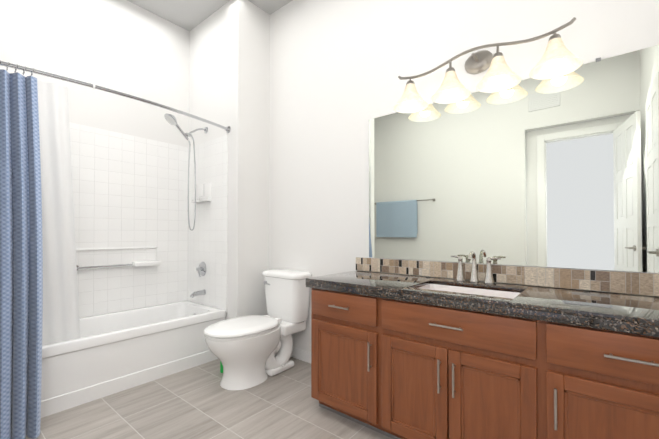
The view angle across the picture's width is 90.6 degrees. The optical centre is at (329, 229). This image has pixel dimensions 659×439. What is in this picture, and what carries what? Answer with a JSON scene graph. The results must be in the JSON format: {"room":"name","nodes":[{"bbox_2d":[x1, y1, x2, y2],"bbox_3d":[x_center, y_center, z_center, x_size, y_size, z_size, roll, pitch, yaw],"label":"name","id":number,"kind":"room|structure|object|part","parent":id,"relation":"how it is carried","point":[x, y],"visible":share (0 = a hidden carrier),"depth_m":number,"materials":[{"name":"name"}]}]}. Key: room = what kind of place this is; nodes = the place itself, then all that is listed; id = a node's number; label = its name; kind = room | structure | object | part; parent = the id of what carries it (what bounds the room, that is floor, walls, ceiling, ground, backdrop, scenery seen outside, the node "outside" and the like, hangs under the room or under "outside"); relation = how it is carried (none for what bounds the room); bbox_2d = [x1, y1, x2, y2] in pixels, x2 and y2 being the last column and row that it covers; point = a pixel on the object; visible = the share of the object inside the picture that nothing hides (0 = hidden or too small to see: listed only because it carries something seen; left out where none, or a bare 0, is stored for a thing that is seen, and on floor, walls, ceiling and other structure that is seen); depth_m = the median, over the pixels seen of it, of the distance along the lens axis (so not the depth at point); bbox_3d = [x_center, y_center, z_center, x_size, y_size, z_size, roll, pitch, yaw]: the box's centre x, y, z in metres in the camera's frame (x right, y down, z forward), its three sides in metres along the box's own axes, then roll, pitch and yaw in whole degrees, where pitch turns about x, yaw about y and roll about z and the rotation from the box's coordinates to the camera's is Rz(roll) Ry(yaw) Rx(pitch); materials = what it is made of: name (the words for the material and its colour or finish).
{"room":"bathroom","nodes":[
{"label":"bathroom","id":0,"kind":"room"},
{"bbox_2d":[0,0,189,146],"bbox_3d":[-2.476,-0.505,2.522,0.100,3.400,2.822,-1,-1,39],"label":"wall","id":1,"kind":"structure","parent":0,"point":[127,47],"depth_m":3.00,"materials":[{"name":"white paint"}]},
{"bbox_2d":[76,113,210,297],"bbox_3d":[-1.687,-0.208,3.025,0.466,1.770,1.040,-1,-1,39],"label":"shower","id":2,"kind":"object","parent":1,"relation":"attached to","point":[202,192],"visible":0.9,"depth_m":3.23,"materials":[{"name":"silver metal"}]},
{"bbox_2d":[69,122,227,317],"bbox_3d":[-1.787,-0.068,2.698,0.740,1.690,1.671,-1,-1,39],"label":"shower wall tile","id":3,"kind":"structure","parent":1,"relation":"attached to","point":[130,191],"depth_m":3.17,"materials":[{"name":"white tile"}]},
{"bbox_2d":[25,357,391,438],"bbox_3d":[-0.839,1.212,1.352,4.090,0.060,3.500,-1,-1,39],"label":"floor","id":4,"kind":"structure","parent":0,"point":[198,402],"depth_m":2.11,"materials":[{"name":"tile"}]},
{"bbox_2d":[41,301,225,417],"bbox_3d":[-1.782,0.977,2.683,0.728,0.440,1.648,-1,-1,39],"label":"bathtub","id":5,"kind":"object","parent":4,"relation":"on","point":[105,355],"visible":0.75,"depth_m":2.50,"materials":[{"name":"white ceramic"}]},
{"bbox_2d":[204,269,311,389],"bbox_3d":[-0.601,0.782,2.705,0.504,0.830,0.889,-1,-1,39],"label":"toilet","id":6,"kind":"object","parent":4,"relation":"on","point":[249,351],"visible":1,"depth_m":2.61,"materials":[{"name":"white ceramic"}]},
{"bbox_2d":[306,279,658,438],"bbox_3d":[0.744,0.763,1.792,1.864,0.849,0.619,-1,-1,39],"label":"bathroom vanity","id":7,"kind":"object","parent":4,"relation":"on","point":[411,349],"depth_m":1.50,"materials":[{"name":"brown wood"}]},
{"bbox_2d":[310,271,658,322],"bbox_3d":[0.751,0.329,1.806,1.864,0.022,0.596,-1,-1,39],"label":"countertop","id":8,"kind":"structure","parent":7,"relation":"on","point":[618,303],"depth_m":1.56,"materials":[{"name":"grey stone"}]},
{"bbox_2d":[418,283,517,298],"bbox_3d":[0.738,0.409,1.773,0.572,0.164,0.382,-1,-1,39],"label":"sink","id":9,"kind":"object","parent":8,"relation":"in","point":[506,292],"depth_m":1.90,"materials":[{"name":"white ceramic"}]},
{"bbox_2d":[451,251,500,282],"bbox_3d":[0.855,0.223,1.951,0.290,0.191,0.138,-1,-1,39],"label":"faucet","id":10,"kind":"object","parent":8,"relation":"on","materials":[{"name":"silver metal"}]},
{"bbox_2d":[356,257,658,295],"bbox_3d":[0.938,0.267,2.036,1.864,0.104,0.012,-1,-1,39],"label":"backsplash","id":11,"kind":"structure","parent":8,"relation":"on","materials":[{"name":"tile"}]},
{"bbox_2d":[127,0,291,30],"bbox_3d":[-0.839,-2.248,1.391,4.090,0.060,3.500,-1,-1,39],"label":"ceiling","id":12,"kind":"structure","parent":0,"point":[188,15],"depth_m":3.23,"materials":[{"name":"grey paint"}]},
{"bbox_2d":[189,0,269,319],"bbox_3d":[-1.086,-0.494,3.518,1.000,3.400,0.478,-1,-1,39],"label":"wall","id":13,"kind":"structure","parent":0,"point":[229,71],"depth_m":3.17,"materials":[{"name":"white paint"}]},
{"bbox_2d":[0,60,230,438],"bbox_3d":[-1.452,0.087,2.424,0.445,2.174,1.678,-1,-1,39],"label":"rail","id":14,"kind":"object","parent":13,"relation":"attached to","point":[39,306],"visible":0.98,"depth_m":1.93,"materials":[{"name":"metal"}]},
{"bbox_2d":[0,69,42,438],"bbox_3d":[-1.809,0.120,1.851,0.276,2.095,0.272,-1,-1,39],"label":"curtain","id":15,"kind":"object","parent":14,"relation":"hanging from","point":[21,97],"depth_m":1.88,"materials":[{"name":"blue fabric"}]},
{"bbox_3d":[-1.462,-0.962,2.444,0.146,0.075,1.678,-1,-1,39],"label":"rod","id":16,"kind":"part","parent":14,"relation":"part of","materials":[{"name":"silver metal"}]},
{"bbox_2d":[269,0,658,351],"bbox_3d":[0.621,-0.506,2.376,3.090,3.400,0.100,-1,-1,39],"label":"wall","id":17,"kind":"structure","parent":0,"point":[337,69],"depth_m":2.65,"materials":[{"name":"white paint"}]},
{"bbox_2d":[291,347,310,363],"bbox_3d":[-0.202,1.150,2.950,1.064,0.100,0.014,-1,-1,39],"label":"baseboard","id":18,"kind":"structure","parent":17,"relation":"attached to","point":[301,354],"depth_m":2.97,"materials":[{"name":"white paint"}]},
{"bbox_2d":[393,17,582,112],"bbox_3d":[0.866,-0.981,1.962,1.042,0.291,0.240,-1,-1,39],"label":"sconce","id":19,"kind":"object","parent":17,"relation":"attached to","point":[558,59],"visible":1,"depth_m":1.94,"materials":[{"name":"white glass"}]},
{"bbox_3d":[0.893,-1.044,1.996,0.992,0.164,0.152,-1,-1,39],"label":"frame","id":20,"kind":"part","parent":19,"relation":"part of","materials":[{"name":"silver metal"}]},
{"bbox_2d":[369,45,658,272],"bbox_3d":[0.946,-0.336,2.038,1.640,1.092,0.008,-1,-1,39],"label":"mirror","id":21,"kind":"object","parent":17,"relation":"attached to","point":[561,171],"visible":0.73,"depth_m":1.86,"materials":[{"name":"clear glass"}]}
]}

